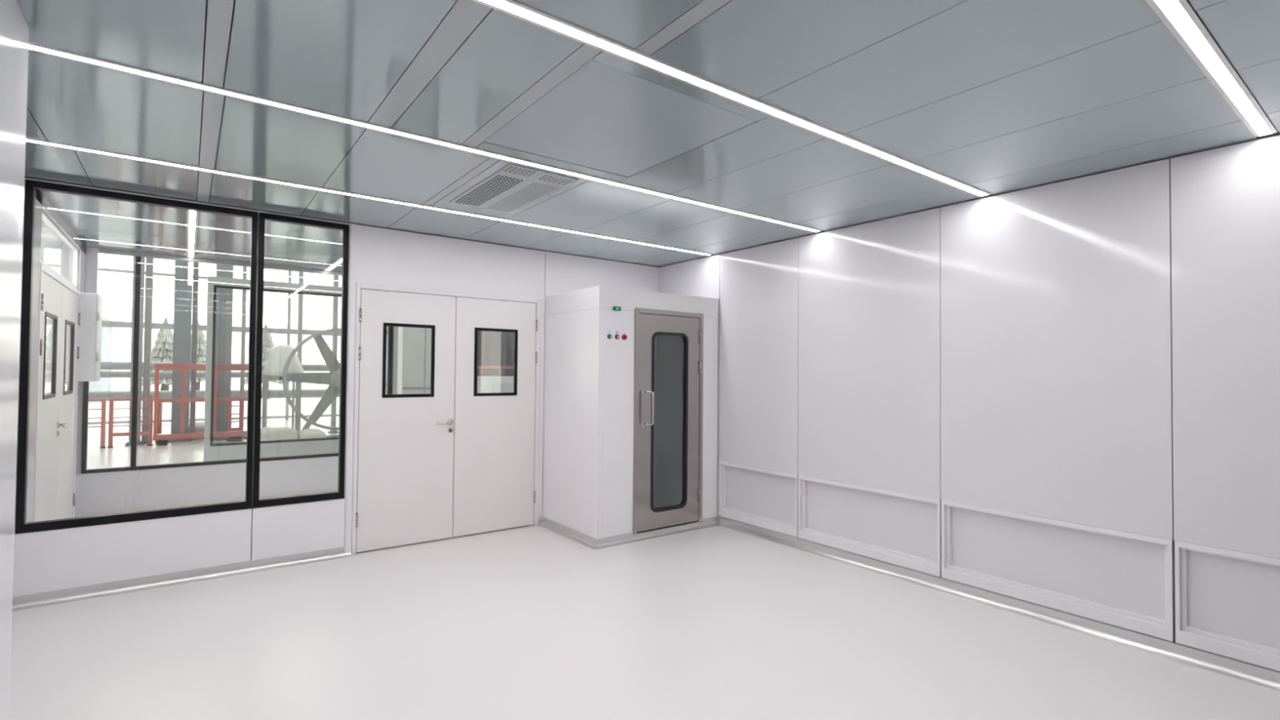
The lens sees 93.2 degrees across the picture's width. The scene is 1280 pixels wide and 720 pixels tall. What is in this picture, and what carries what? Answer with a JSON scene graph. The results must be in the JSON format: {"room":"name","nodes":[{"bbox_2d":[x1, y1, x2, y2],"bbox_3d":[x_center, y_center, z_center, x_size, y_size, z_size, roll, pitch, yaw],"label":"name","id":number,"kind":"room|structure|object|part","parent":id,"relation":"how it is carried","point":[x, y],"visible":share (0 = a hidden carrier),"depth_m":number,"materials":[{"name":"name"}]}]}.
{"room":"clean room","nodes":[
{"label":"clean room","id":0,"kind":"room"},
{"bbox_2d":[0,0,29,719],"bbox_3d":[-1.355,0.151,0.652,0.480,2.609,7.872,1,-1,-37],"label":"wall","id":1,"kind":"structure","parent":0,"point":[14,28],"depth_m":1.92,"materials":[{"name":"white"}]},
{"bbox_2d":[26,189,86,522],"bbox_3d":[-4.589,0.208,4.727,0.100,2.600,2.528,1,-1,-37],"label":"wall","id":2,"kind":"structure","parent":0,"point":[41,202],"depth_m":3.96,"materials":[{"name":"white"}]},
{"bbox_2d":[33,262,80,521],"bbox_3d":[-4.541,0.437,4.711,0.154,2.142,1.836,1,-1,-37],"label":"door","id":3,"kind":"structure","parent":2,"relation":"in","point":[58,354],"depth_m":4.61,"materials":[{"name":"white metal"}]},
{"bbox_3d":[-4.262,-0.029,4.366,0.022,0.609,0.476,1,-1,-37],"label":"vision panel frame","id":4,"kind":"part","parent":3,"relation":"part of","materials":[{"name":"black metal"}]},
{"bbox_3d":[-4.265,-0.029,4.364,0.006,0.561,0.428,1,-1,-37],"label":"glass pane","id":5,"kind":"part","parent":3,"relation":"part of","materials":[{"name":"clear glass"}]},
{"bbox_3d":[-4.448,0.502,4.660,0.064,0.054,0.163,1,-1,-37],"label":"lever handle","id":6,"kind":"part","parent":3,"relation":"part of","materials":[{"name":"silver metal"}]},
{"bbox_3d":[-4.788,-0.019,5.062,0.006,0.561,0.424,1,-1,-37],"label":"glass pane","id":7,"kind":"part","parent":3,"relation":"part of","materials":[{"name":"clear glass"}]},
{"bbox_3d":[-4.785,-0.019,5.064,0.022,0.609,0.472,1,-1,-37],"label":"vision panel frame","id":8,"kind":"part","parent":3,"relation":"part of","materials":[{"name":"black metal"}]},
{"bbox_2d":[40,209,78,288],"bbox_3d":[-4.553,-0.824,4.728,0.040,0.372,1.848,1,-1,-37],"label":"window","id":9,"kind":"structure","parent":2,"relation":"in","point":[59,254],"depth_m":4.73,"materials":[{"name":"clear glass"}]},
{"bbox_2d":[77,292,102,381],"bbox_3d":[-5.101,-0.206,5.622,0.137,0.805,0.329,1,-1,-37],"label":"upper cabinet","id":10,"kind":"object","parent":2,"relation":"attached to","point":[91,304],"visible":1,"depth_m":5.50,"materials":[{"name":"white metal"}]},
{"bbox_3d":[-5.061,-0.205,5.658,0.012,0.795,0.310,1,-1,-37],"label":"cabinet door","id":11,"kind":"part","parent":10,"relation":"part of","materials":[{"name":"white metal"}]},
{"bbox_2d":[39,190,342,271],"bbox_3d":[-2.458,-1.080,6.403,5.500,0.080,2.628,1,-1,-37],"label":"ceiling","id":12,"kind":"structure","parent":0,"point":[98,223],"depth_m":5.17,"materials":[{"name":"grey metal"}]},
{"bbox_2d":[186,209,199,257],"bbox_3d":[-3.890,-1.073,5.253,0.072,0.006,2.510,1,-1,-37],"label":"recessed light","id":13,"kind":"object","parent":12,"relation":"in","point":[192,216],"visible":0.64,"depth_m":5.08,"materials":[{"name":"silver metal"}]},
{"bbox_2d":[188,210,195,257],"bbox_3d":[-3.891,-1.072,5.253,0.038,0.003,2.442,1,-1,-37],"label":"diffuser","id":14,"kind":"object","parent":13,"relation":"attached to","point":[192,214],"depth_m":5.14,"materials":[{"name":"white plastic"}]},
{"bbox_2d":[323,257,342,271],"bbox_3d":[-2.878,-1.049,6.011,0.072,0.006,2.510,1,-1,-37],"label":"recessed light","id":15,"kind":"object","parent":12,"relation":"in","point":[338,262],"visible":0.36,"depth_m":6.61,"materials":[{"name":"silver metal"}]},
{"bbox_2d":[79,248,338,512],"bbox_3d":[-3.221,0.198,7.394,5.485,2.750,0.100,1,-1,-37],"label":"wall","id":16,"kind":"structure","parent":0,"point":[106,491],"depth_m":6.28,"materials":[{"name":"white"}]},
{"bbox_2d":[79,487,337,517],"bbox_3d":[-3.151,1.536,7.342,5.385,0.075,0.038,1,-1,-37],"label":"baseboard","id":17,"kind":"structure","parent":16,"relation":"attached to","point":[335,489],"depth_m":6.27,"materials":[{"name":"metal"}]},
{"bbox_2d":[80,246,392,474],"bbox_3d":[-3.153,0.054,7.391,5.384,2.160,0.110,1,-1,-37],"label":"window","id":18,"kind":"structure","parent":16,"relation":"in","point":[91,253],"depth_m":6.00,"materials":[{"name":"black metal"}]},
{"bbox_3d":[-5.246,-0.844,5.792,0.084,0.464,0.043,1,-1,-37],"label":"corner post","id":19,"kind":"part","parent":18,"relation":"part of","materials":[{"name":"white metal"}]},
{"bbox_2d":[12,176,658,596],"bbox_3d":[-1.774,0.228,5.189,5.050,2.629,0.106,1,-1,-37],"label":"wall","id":20,"kind":"structure","parent":0,"point":[45,561],"depth_m":4.63,"materials":[{"name":"white paint"}]},
{"bbox_2d":[15,179,257,533],"bbox_3d":[-3.294,-0.014,4.058,1.198,2.141,0.112,1,-1,-37],"label":"window","id":21,"kind":"structure","parent":20,"relation":"in","point":[21,526],"depth_m":3.84,"materials":[{"name":"black"}]},
{"bbox_3d":[-3.311,-0.014,4.081,1.198,2.141,0.055,1,-1,-37],"label":"frame","id":22,"kind":"part","parent":21,"relation":"part of","materials":[{"name":"black metal"}]},
{"bbox_2d":[12,546,351,611],"bbox_3d":[-3.010,1.474,4.164,1.890,0.075,0.038,1,-1,-37],"label":"baseboard","id":23,"kind":"structure","parent":20,"relation":"attached to","point":[82,593],"depth_m":4.06,"materials":[{"name":"metal"}]},
{"bbox_2d":[251,212,349,508],"bbox_3d":[-2.568,0.003,4.601,0.600,2.141,0.112,1,-1,-37],"label":"window","id":24,"kind":"structure","parent":20,"relation":"in","point":[262,217],"depth_m":4.51,"materials":[{"name":"black"}]},
{"bbox_2d":[351,282,541,555],"bbox_3d":[-1.614,0.474,5.269,1.624,2.142,0.154,1,-1,-37],"label":"door","id":25,"kind":"structure","parent":20,"relation":"in","point":[453,460],"depth_m":5.20,"materials":[{"name":"white metal"}]},
{"bbox_3d":[-1.921,0.005,5.035,0.419,0.609,0.022,1,-1,-37],"label":"vision panel frame","id":26,"kind":"part","parent":25,"relation":"part of","materials":[{"name":"black metal"}]},
{"bbox_3d":[-1.664,0.537,5.174,0.163,0.054,0.064,1,-1,-37],"label":"lever handle","id":27,"kind":"part","parent":25,"relation":"part of","materials":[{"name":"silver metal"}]},
{"bbox_3d":[-1.307,0.019,5.495,0.414,0.609,0.022,1,-1,-37],"label":"vision panel frame","id":28,"kind":"part","parent":25,"relation":"part of","materials":[{"name":"black metal"}]},
{"bbox_2d":[538,516,542,525],"bbox_3d":[-0.931,1.523,5.721,0.041,0.075,0.038,1,-1,-37],"label":"baseboard","id":29,"kind":"structure","parent":20,"relation":"attached to","point":[540,518],"depth_m":5.73,"materials":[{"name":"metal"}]},
{"bbox_2d":[8,417,1279,719],"bbox_3d":[-3.689,1.646,8.210,22.000,0.120,22.800,1,-1,-37],"label":"floor","id":30,"kind":"structure","parent":0,"point":[529,622],"depth_m":3.20,"materials":[{"name":"white plastic"}]},
{"bbox_2d":[88,398,106,448],"bbox_3d":[-10.294,1.125,10.454,1.624,0.895,0.084,1,-1,-37],"label":"barrier fence","id":31,"kind":"object","parent":30,"relation":"on","point":[103,409],"visible":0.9,"depth_m":10.89,"materials":[{"name":"red metal"}]},
{"bbox_3d":[-10.290,0.703,10.463,1.600,0.050,0.060,1,-1,-37],"label":"rail","id":32,"kind":"part","parent":31,"relation":"part of","materials":[{"name":"red metal"}]},
{"bbox_3d":[-9.678,1.149,10.916,0.060,0.816,0.062,1,-1,-37],"label":"post","id":33,"kind":"part","parent":31,"relation":"part of","materials":[{"name":"red metal"}]},
{"bbox_2d":[106,397,153,448],"bbox_3d":[-9.369,1.147,11.147,0.644,0.895,0.084,1,-1,-37],"label":"barrier fence","id":34,"kind":"object","parent":30,"relation":"on","point":[149,433],"visible":0.97,"depth_m":11.10,"materials":[{"name":"red metal"}]},
{"bbox_3d":[-9.594,1.151,10.979,0.060,0.816,0.062,1,-1,-37],"label":"post","id":35,"kind":"part","parent":34,"relation":"part of","materials":[{"name":"red metal"}]},
{"bbox_3d":[-9.371,1.362,11.142,0.500,0.065,0.060,1,-1,-37],"label":"rail","id":36,"kind":"part","parent":34,"relation":"part of","materials":[{"name":"red metal"}]},
{"bbox_3d":[-9.367,0.894,11.152,0.510,0.018,0.018,1,-1,-37],"label":"wire rail","id":37,"kind":"part","parent":34,"relation":"part of","materials":[{"name":"red metal"}]},
{"bbox_3d":[-9.369,1.054,11.149,0.510,0.018,0.018,1,-1,-37],"label":"wire rail","id":38,"kind":"part","parent":34,"relation":"part of","materials":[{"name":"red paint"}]},
{"bbox_3d":[-9.370,1.204,11.146,0.510,0.018,0.018,1,-1,-37],"label":"wire rail","id":39,"kind":"part","parent":34,"relation":"part of","materials":[{"name":"red metal"}]},
{"bbox_3d":[-9.366,0.724,11.155,0.620,0.050,0.060,1,-1,-37],"label":"rail","id":40,"kind":"part","parent":34,"relation":"part of","materials":[{"name":"red metal"}]},
{"bbox_3d":[-9.145,1.162,11.314,0.060,0.816,0.062,1,-1,-37],"label":"post","id":41,"kind":"part","parent":34,"relation":"part of","materials":[{"name":"red metal"}]},
{"bbox_2d":[124,256,145,445],"bbox_3d":[-9.496,-1.651,11.470,0.260,6.500,0.310,1,-1,-37],"label":"steel column","id":42,"kind":"structure","parent":30,"relation":"on","point":[143,259],"depth_m":11.37,"materials":[{"name":"grey metal"}]},
{"bbox_3d":[-9.524,1.568,11.406,0.260,0.060,0.310,1,-1,-37],"label":"plate","id":43,"kind":"part","parent":42,"relation":"part of","materials":[{"name":"grey metal"}]},
{"bbox_2d":[140,257,153,444],"bbox_3d":[-9.481,-1.646,11.697,0.205,6.500,0.255,1,-1,-37],"label":"steel column","id":44,"kind":"structure","parent":30,"relation":"on","point":[149,261],"depth_m":11.61,"materials":[{"name":"grey metal"}]},
{"bbox_2d":[167,260,192,442],"bbox_3d":[-9.140,-1.635,12.126,0.384,6.500,0.434,1,-1,-37],"label":"steel column","id":45,"kind":"structure","parent":30,"relation":"on","point":[182,326],"depth_m":11.96,"materials":[{"name":"grey metal"}]},
{"bbox_3d":[-9.168,1.584,12.062,0.384,0.060,0.434,1,-1,-37],"label":"plate","id":46,"kind":"part","parent":45,"relation":"part of","materials":[{"name":"grey metal"}]},
{"bbox_2d":[189,262,199,439],"bbox_3d":[-9.075,-1.630,12.367,0.190,6.500,0.240,1,-1,-37],"label":"steel column","id":47,"kind":"structure","parent":30,"relation":"on","point":[196,264],"depth_m":12.28,"materials":[{"name":"grey metal"}]},
{"bbox_2d":[188,422,204,439],"bbox_3d":[-9.165,1.458,12.608,0.550,0.334,0.500,1,-1,-37],"label":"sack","id":48,"kind":"object","parent":30,"relation":"on","point":[199,426],"visible":0.09,"depth_m":12.43,"materials":[{"name":"beige fabric"}]},
{"bbox_2d":[152,364,248,445],"bbox_3d":[-8.410,0.850,11.807,1.675,1.529,0.100,1,-1,-37],"label":"gate","id":49,"kind":"object","parent":30,"relation":"on","point":[235,436],"visible":0.7,"depth_m":11.54,"materials":[{"name":"red metal"}]},
{"bbox_3d":[-9.050,0.791,11.328,0.065,1.220,0.070,1,-1,-37],"label":"post","id":50,"kind":"part","parent":49,"relation":"part of","materials":[{"name":"red metal"}]},
{"bbox_3d":[-8.734,0.798,11.565,0.065,1.220,0.070,1,-1,-37],"label":"post","id":51,"kind":"part","parent":49,"relation":"part of","materials":[{"name":"red metal"}]},
{"bbox_3d":[-8.416,1.466,11.794,1.675,0.100,0.080,1,-1,-37],"label":"rail","id":52,"kind":"part","parent":49,"relation":"part of","materials":[{"name":"red metal"}]},
{"bbox_3d":[-8.410,0.776,11.808,1.675,0.070,0.080,1,-1,-37],"label":"rail","id":53,"kind":"part","parent":49,"relation":"part of","materials":[{"name":"red metal"}]},
{"bbox_3d":[-8.404,0.141,11.821,1.675,0.110,0.080,1,-1,-37],"label":"rail","id":54,"kind":"part","parent":49,"relation":"part of","materials":[{"name":"red metal"}]},
{"bbox_3d":[-8.338,0.807,11.861,0.065,1.220,0.070,1,-1,-37],"label":"post","id":55,"kind":"part","parent":49,"relation":"part of","materials":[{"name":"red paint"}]},
{"bbox_2d":[88,388,339,400],"bbox_3d":[-8.701,1.188,14.833,9.100,0.970,0.250,1,-1,-37],"label":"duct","id":56,"kind":"object","parent":30,"relation":"on","point":[272,393],"visible":0.17,"depth_m":13.78,"materials":[{"name":"grey metal"}]},
{"bbox_2d":[100,361,328,371],"bbox_3d":[-8.279,0.868,14.279,9.100,1.595,0.210,1,-1,-37],"label":"duct","id":57,"kind":"object","parent":30,"relation":"on","point":[104,365],"visible":0.02,"depth_m":12.75,"materials":[{"name":"grey metal"}]},
{"bbox_2d":[100,370,329,377],"bbox_3d":[-8.490,0.970,14.557,9.100,1.400,0.180,1,-1,-37],"label":"duct","id":58,"kind":"object","parent":30,"relation":"on","point":[104,374],"visible":0.02,"depth_m":13.08,"materials":[{"name":"metal"}]},
{"bbox_2d":[213,264,233,440],"bbox_3d":[-8.541,-1.623,12.447,0.380,6.500,0.430,1,-1,-37],"label":"steel column","id":59,"kind":"structure","parent":30,"relation":"on","point":[224,314],"depth_m":12.29,"materials":[{"name":"metal"}]},
{"bbox_3d":[-8.569,1.596,12.384,0.380,0.060,0.430,1,-1,-37],"label":"plate","id":60,"kind":"part","parent":59,"relation":"part of","materials":[{"name":"grey metal"}]},
{"bbox_2d":[226,395,243,441],"bbox_3d":[-8.119,1.177,12.146,0.274,0.895,0.084,1,-1,-37],"label":"barrier fence","id":61,"kind":"object","parent":30,"relation":"on","point":[241,402],"visible":0.82,"depth_m":12.13,"materials":[{"name":"red metal"}]},
{"bbox_3d":[-8.195,1.185,12.088,0.060,0.816,0.062,1,-1,-37],"label":"post","id":62,"kind":"part","parent":61,"relation":"part of","materials":[{"name":"red metal"}]},
{"bbox_3d":[-8.121,1.393,12.141,0.130,0.065,0.060,1,-1,-37],"label":"rail","id":63,"kind":"part","parent":61,"relation":"part of","materials":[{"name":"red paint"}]},
{"bbox_3d":[-8.043,1.189,12.202,0.060,0.816,0.062,1,-1,-37],"label":"post","id":64,"kind":"part","parent":61,"relation":"part of","materials":[{"name":"red metal"}]},
{"bbox_2d":[240,266,247,439],"bbox_3d":[-8.263,-1.617,12.648,0.167,6.500,0.217,1,-1,-37],"label":"steel column","id":65,"kind":"structure","parent":30,"relation":"on","point":[244,268],"depth_m":12.58,"materials":[{"name":"grey metal"}]},
{"bbox_2d":[260,426,297,440],"bbox_3d":[-6.910,1.448,11.549,0.600,0.352,0.500,1,-1,-37],"label":"sack","id":66,"kind":"object","parent":30,"relation":"on","point":[266,433],"visible":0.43,"depth_m":11.37,"materials":[{"name":"white fabric"}]},
{"bbox_2d":[262,344,303,430],"bbox_3d":[-7.444,0.660,12.621,0.760,1.960,0.760,1,-1,-37],"label":"hopper","id":67,"kind":"object","parent":30,"relation":"on","point":[273,370],"visible":0.73,"depth_m":12.42,"materials":[{"name":"white paint"}]},
{"bbox_3d":[-7.841,1.026,12.606,0.040,1.220,0.040,1,-1,-37],"label":"leg","id":68,"kind":"part","parent":67,"relation":"part of","materials":[{"name":"grey metal"}]},
{"bbox_3d":[-7.566,1.022,12.238,0.040,1.220,0.040,1,-1,-37],"label":"leg","id":69,"kind":"part","parent":67,"relation":"part of","materials":[{"name":"grey metal"}]},
{"bbox_3d":[-7.409,1.037,12.929,0.040,1.220,0.040,1,-1,-37],"label":"leg","id":70,"kind":"part","parent":67,"relation":"part of","materials":[{"name":"grey metal"}]},
{"bbox_3d":[-7.133,1.032,12.561,0.040,1.220,0.040,1,-1,-37],"label":"leg","id":71,"kind":"part","parent":67,"relation":"part of","materials":[{"name":"grey metal"}]},
{"bbox_2d":[297,271,303,432],"bbox_3d":[-7.437,-1.597,13.275,0.180,6.500,0.230,1,-1,-37],"label":"steel column","id":72,"kind":"structure","parent":30,"relation":"on","point":[300,330],"depth_m":13.20,"materials":[{"name":"grey metal"}]},
{"bbox_2d":[203,275,398,461],"bbox_3d":[-4.172,0.309,7.627,2.122,2.520,0.084,1,-1,-37],"label":"wall","id":73,"kind":"structure","parent":30,"relation":"on","point":[212,451],"depth_m":7.20,"materials":[{"name":"white paint"}]},
{"bbox_2d":[282,328,340,437],"bbox_3d":[-6.313,0.491,12.784,2.150,2.325,0.440,1,-1,-37],"label":"spoked wheel","id":74,"kind":"object","parent":30,"relation":"on","point":[332,379],"visible":0.39,"depth_m":12.51,"materials":[{"name":"grey metal"}]},
{"bbox_2d":[297,428,326,438],"bbox_3d":[-6.432,1.496,11.844,0.450,0.275,0.500,1,-1,-37],"label":"sack","id":75,"kind":"object","parent":30,"relation":"on","point":[310,433],"visible":0.41,"depth_m":11.70,"materials":[{"name":"white fabric"}]},
{"bbox_2d":[327,275,338,433],"bbox_3d":[-7.020,-1.580,13.968,0.190,6.500,0.240,1,-1,-37],"label":"steel column","id":76,"kind":"structure","parent":30,"relation":"on","point":[335,277],"depth_m":13.89,"materials":[{"name":"grey metal"}]},
{"bbox_3d":[-7.048,1.639,13.904,0.190,0.060,0.240,1,-1,-37],"label":"plate","id":77,"kind":"part","parent":76,"relation":"part of","materials":[{"name":"grey metal"}]},
{"bbox_2d":[385,326,431,394],"bbox_3d":[-3.521,0.245,9.899,1.000,2.750,1.130,1,-1,-37],"label":"enclosure","id":78,"kind":"object","parent":30,"relation":"on","point":[414,348],"visible":0.06,"depth_m":9.30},
{"bbox_3d":[-3.193,0.439,9.455,1.000,0.030,0.030,1,-1,-37],"label":"rail","id":79,"kind":"part","parent":78,"relation":"part of","materials":[{"name":"grey metal"}]},
{"bbox_2d":[476,330,514,393],"bbox_3d":[-2.235,0.241,11.018,1.770,2.825,0.167,1,-1,-37],"label":"sheet","id":80,"kind":"object","parent":30,"relation":"on","point":[494,348],"visible":0.09,"depth_m":10.74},
{"bbox_2d":[477,376,513,393],"bbox_3d":[-2.284,0.956,10.126,0.720,1.360,0.535,1,-1,-37],"label":"equipment box","id":81,"kind":"object","parent":30,"relation":"on","point":[485,384],"visible":0.14,"depth_m":9.87,"materials":[{"name":"white metal"}]},
{"bbox_3d":[-2.140,0.958,9.934,0.600,1.150,0.015,1,-1,-37],"label":"door","id":82,"kind":"part","parent":81,"relation":"part of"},
{"bbox_2d":[476,365,514,376],"bbox_3d":[-2.479,0.873,10.565,0.770,1.540,0.040,1,-1,-37],"label":"guard rail","id":83,"kind":"object","parent":30,"relation":"on","point":[481,367],"visible":0.32,"depth_m":10.53,"materials":[{"name":"red metal"}]},
{"bbox_3d":[-2.739,0.892,10.370,0.040,1.490,0.036,1,-1,-37],"label":"post","id":84,"kind":"part","parent":83,"relation":"part of","materials":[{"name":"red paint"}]},
{"bbox_3d":[-2.473,0.128,10.580,0.770,0.050,0.040,1,-1,-37],"label":"rail","id":85,"kind":"part","parent":83,"relation":"part of","materials":[{"name":"red metal"}]},
{"bbox_3d":[-2.459,0.898,10.579,0.040,1.490,0.036,1,-1,-37],"label":"post","id":86,"kind":"part","parent":83,"relation":"part of","materials":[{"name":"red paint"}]},
{"bbox_2d":[541,285,718,550],"bbox_3d":[-0.066,0.483,5.747,1.406,2.170,1.053,1,-1,-37],"label":"booth","id":87,"kind":"object","parent":30,"relation":"on","point":[630,423],"visible":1,"depth_m":5.36,"materials":[{"name":"white metal"}]},
{"bbox_3d":[-0.200,-0.274,5.134,0.265,0.249,0.004,1,-1,-37],"label":"button plate","id":88,"kind":"part","parent":87,"relation":"part of","materials":[{"name":"white metal"}]},
{"bbox_2d":[612,306,621,311],"bbox_3d":[-0.198,-0.435,5.139,0.077,0.036,0.020,1,-1,-37],"label":"indicator light","id":89,"kind":"object","parent":87,"relation":"attached to","point":[614,308],"depth_m":5.13,"materials":[{"name":"green plastic"}]},
{"bbox_3d":[-0.097,1.531,5.755,1.406,0.075,0.981,1,-1,-37],"label":"trim","id":90,"kind":"part","parent":87,"relation":"part of","materials":[{"name":"metal"}]},
{"bbox_3d":[0.072,0.418,5.266,0.120,0.324,0.038,0,-1,26],"label":"pull handle","id":91,"kind":"part","parent":87,"relation":"part of","materials":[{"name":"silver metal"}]},
{"bbox_3d":[0.251,0.534,5.494,0.800,1.956,0.072,1,-1,-37],"label":"door frame","id":92,"kind":"part","parent":87,"relation":"part of","materials":[{"name":"metal"}]},
{"bbox_3d":[0.257,0.546,5.486,0.716,1.892,0.042,1,-1,-37],"label":"steel door","id":93,"kind":"part","parent":87,"relation":"part of","materials":[{"name":"silver metal"}]},
{"bbox_2d":[16,0,1279,266],"bbox_3d":[0.568,-1.150,2.023,5.150,0.080,7.932,1,-1,-37],"label":"ceiling","id":94,"kind":"structure","parent":0,"point":[995,97],"depth_m":2.60,"materials":[{"name":"grey metal"}]},
{"bbox_2d":[26,137,712,255],"bbox_3d":[-1.279,-1.075,4.448,4.905,0.006,0.069,1,-1,-37],"label":"recessed light","id":95,"kind":"object","parent":94,"relation":"in","point":[28,140],"visible":1,"depth_m":3.85,"materials":[{"name":"glowing white plastic diffuser"}]},
{"bbox_2d":[28,41,822,232],"bbox_3d":[-0.517,-1.089,3.432,4.905,0.006,0.069,1,-1,-37],"label":"recessed light","id":96,"kind":"object","parent":94,"relation":"in","point":[33,46],"visible":1,"depth_m":2.81,"materials":[{"name":"glowing white plastic diffuser"}]},
{"bbox_2d":[449,164,578,213],"bbox_3d":[-0.834,-1.082,3.889,0.446,0.004,0.962,1,-1,-37],"label":"ceiling vent","id":97,"kind":"object","parent":94,"relation":"in","point":[513,187],"visible":1,"depth_m":3.83,"materials":[{"name":"white metal"}]},
{"bbox_2d":[453,174,524,206],"bbox_3d":[-0.984,-1.083,3.894,0.172,0.003,0.740,1,-1,-37],"label":"grille","id":98,"kind":"object","parent":97,"relation":"attached to","point":[495,186],"depth_m":3.86,"materials":[{"name":"white metal"}]},
{"bbox_2d":[502,165,537,177],"bbox_3d":[-0.690,-1.088,3.487,0.171,0.003,0.115,1,-1,-37],"label":"grille","id":99,"kind":"object","parent":97,"relation":"attached to","point":[519,171],"depth_m":3.49,"materials":[{"name":"white metal"}]},
{"bbox_2d":[486,182,559,212],"bbox_3d":[-0.796,-1.078,4.035,0.178,0.003,0.740,1,-1,-37],"label":"grille","id":100,"kind":"object","parent":97,"relation":"attached to","point":[531,192],"depth_m":4.00,"materials":[{"name":"white metal"}]},
{"bbox_2d":[536,174,573,185],"bbox_3d":[-0.509,-1.083,3.640,0.192,0.003,0.112,1,-1,-37],"label":"grille","id":101,"kind":"object","parent":97,"relation":"attached to","point":[551,179],"depth_m":3.64,"materials":[{"name":"white metal"}]},
{"bbox_2d":[471,0,991,196],"bbox_3d":[0.399,-1.099,2.523,4.528,0.006,0.075,1,-1,-37],"label":"recessed light","id":102,"kind":"object","parent":94,"relation":"in","point":[514,8],"visible":1,"depth_m":2.38,"materials":[{"name":"glowing white plastic diffuser"}]},
{"bbox_2d":[1145,0,1277,137],"bbox_3d":[1.157,-1.112,1.512,4.528,0.006,0.075,1,-1,-37],"label":"recessed light","id":103,"kind":"object","parent":94,"relation":"in","point":[1179,16],"visible":1,"depth_m":2.19,"materials":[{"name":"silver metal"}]},
{"bbox_2d":[658,131,1279,672],"bbox_3d":[2.547,0.243,3.575,0.130,2.649,7.872,1,-1,-37],"label":"wall","id":104,"kind":"structure","parent":0,"point":[1101,349],"depth_m":3.65,"materials":[{"name":"white metal"}]},
{"bbox_2d":[718,461,798,537],"bbox_3d":[1.067,1.231,5.473,0.075,0.526,0.936,1,-1,-37],"label":"recessed wall panel","id":105,"kind":"object","parent":104,"relation":"attached to","point":[763,498],"visible":0.79,"depth_m":5.48,"materials":[{"name":"white metal"}]},
{"bbox_2d":[798,475,941,577],"bbox_3d":[1.711,1.220,4.614,0.075,0.526,1.192,1,-1,-37],"label":"recessed wall panel","id":106,"kind":"object","parent":104,"relation":"attached to","point":[904,530],"visible":0.83,"depth_m":4.57,"materials":[{"name":"white metal"}]},
{"bbox_2d":[717,516,1279,691],"bbox_3d":[2.790,1.502,3.070,0.038,0.075,6.800,1,-1,-37],"label":"baseboard","id":107,"kind":"structure","parent":104,"relation":"attached to","point":[1248,673],"depth_m":3.59,"materials":[{"name":"metal"}]},
{"bbox_2d":[941,499,1174,641],"bbox_3d":[2.435,1.207,3.648,0.075,0.526,1.202,1,-1,-37],"label":"recessed wall panel","id":108,"kind":"object","parent":104,"relation":"attached to","point":[1124,580],"visible":0.92,"depth_m":3.57,"materials":[{"name":"white metal"}]},
{"bbox_2d":[1174,540,1279,671],"bbox_3d":[3.161,1.194,2.678,0.075,0.526,1.202,1,-1,-37],"label":"recessed wall panel","id":109,"kind":"object","parent":104,"relation":"attached to","point":[1227,602],"visible":0.97,"depth_m":3.01,"materials":[{"name":"white metal"}]},
{"bbox_3d":[-6.778,-1.648,12.438,22.400,6.820,12.400,1,-1,-37],"label":"wall","id":110,"kind":"structure","parent":0,"visible":0},
{"bbox_2d":[88,267,340,424],"bbox_3d":[-10.376,-1.544,17.239,22.000,6.500,0.100,1,-1,-37],"label":"window","id":111,"kind":"structure","parent":110,"relation":"in","point":[104,323],"depth_m":16.59,"materials":[{"name":"white metal"}]},
{"label":"outside","id":112,"kind":"structure","parent":0,"visible":0},
{"bbox_2d":[88,377,339,426],"bbox_3d":[-38.047,2.606,59.057,130.000,0.380,99.800,1,-1,-37],"label":"ground","id":113,"kind":"structure","parent":112,"point":[275,406],"depth_m":25.57,"materials":[{"name":"white"}]},
{"bbox_2d":[88,316,112,403],"bbox_3d":[-26.461,-0.317,27.664,3.600,4.420,4.400,1,-1,-37],"label":"building","id":114,"kind":"structure","parent":113,"relation":"on","point":[104,384],"depth_m":27.68,"materials":[{"name":"white"}]},
{"bbox_2d":[142,316,191,391],"bbox_3d":[-26.024,-0.190,33.103,2.396,4.418,2.410,0,-1,21],"label":"tree","id":115,"kind":"object","parent":113,"relation":"on","point":[162,351],"visible":0.44,"depth_m":32.74,"materials":[{"name":"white plant"}]},
{"bbox_2d":[190,320,206,390],"bbox_3d":[-29.569,-0.279,40.467,2.583,4.825,2.707,0,-1,28],"label":"tree","id":116,"kind":"object","parent":113,"relation":"on","point":[201,344],"visible":0.32,"depth_m":40.18,"materials":[{"name":"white plant"}]},
{"bbox_2d":[244,323,282,389],"bbox_3d":[-23.784,-0.115,38.462,2.279,4.520,2.386,0,-1,34],"label":"tree","id":117,"kind":"object","parent":113,"relation":"on","point":[268,344],"visible":0.37,"depth_m":38.20,"materials":[{"name":"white plant"}]}
]}

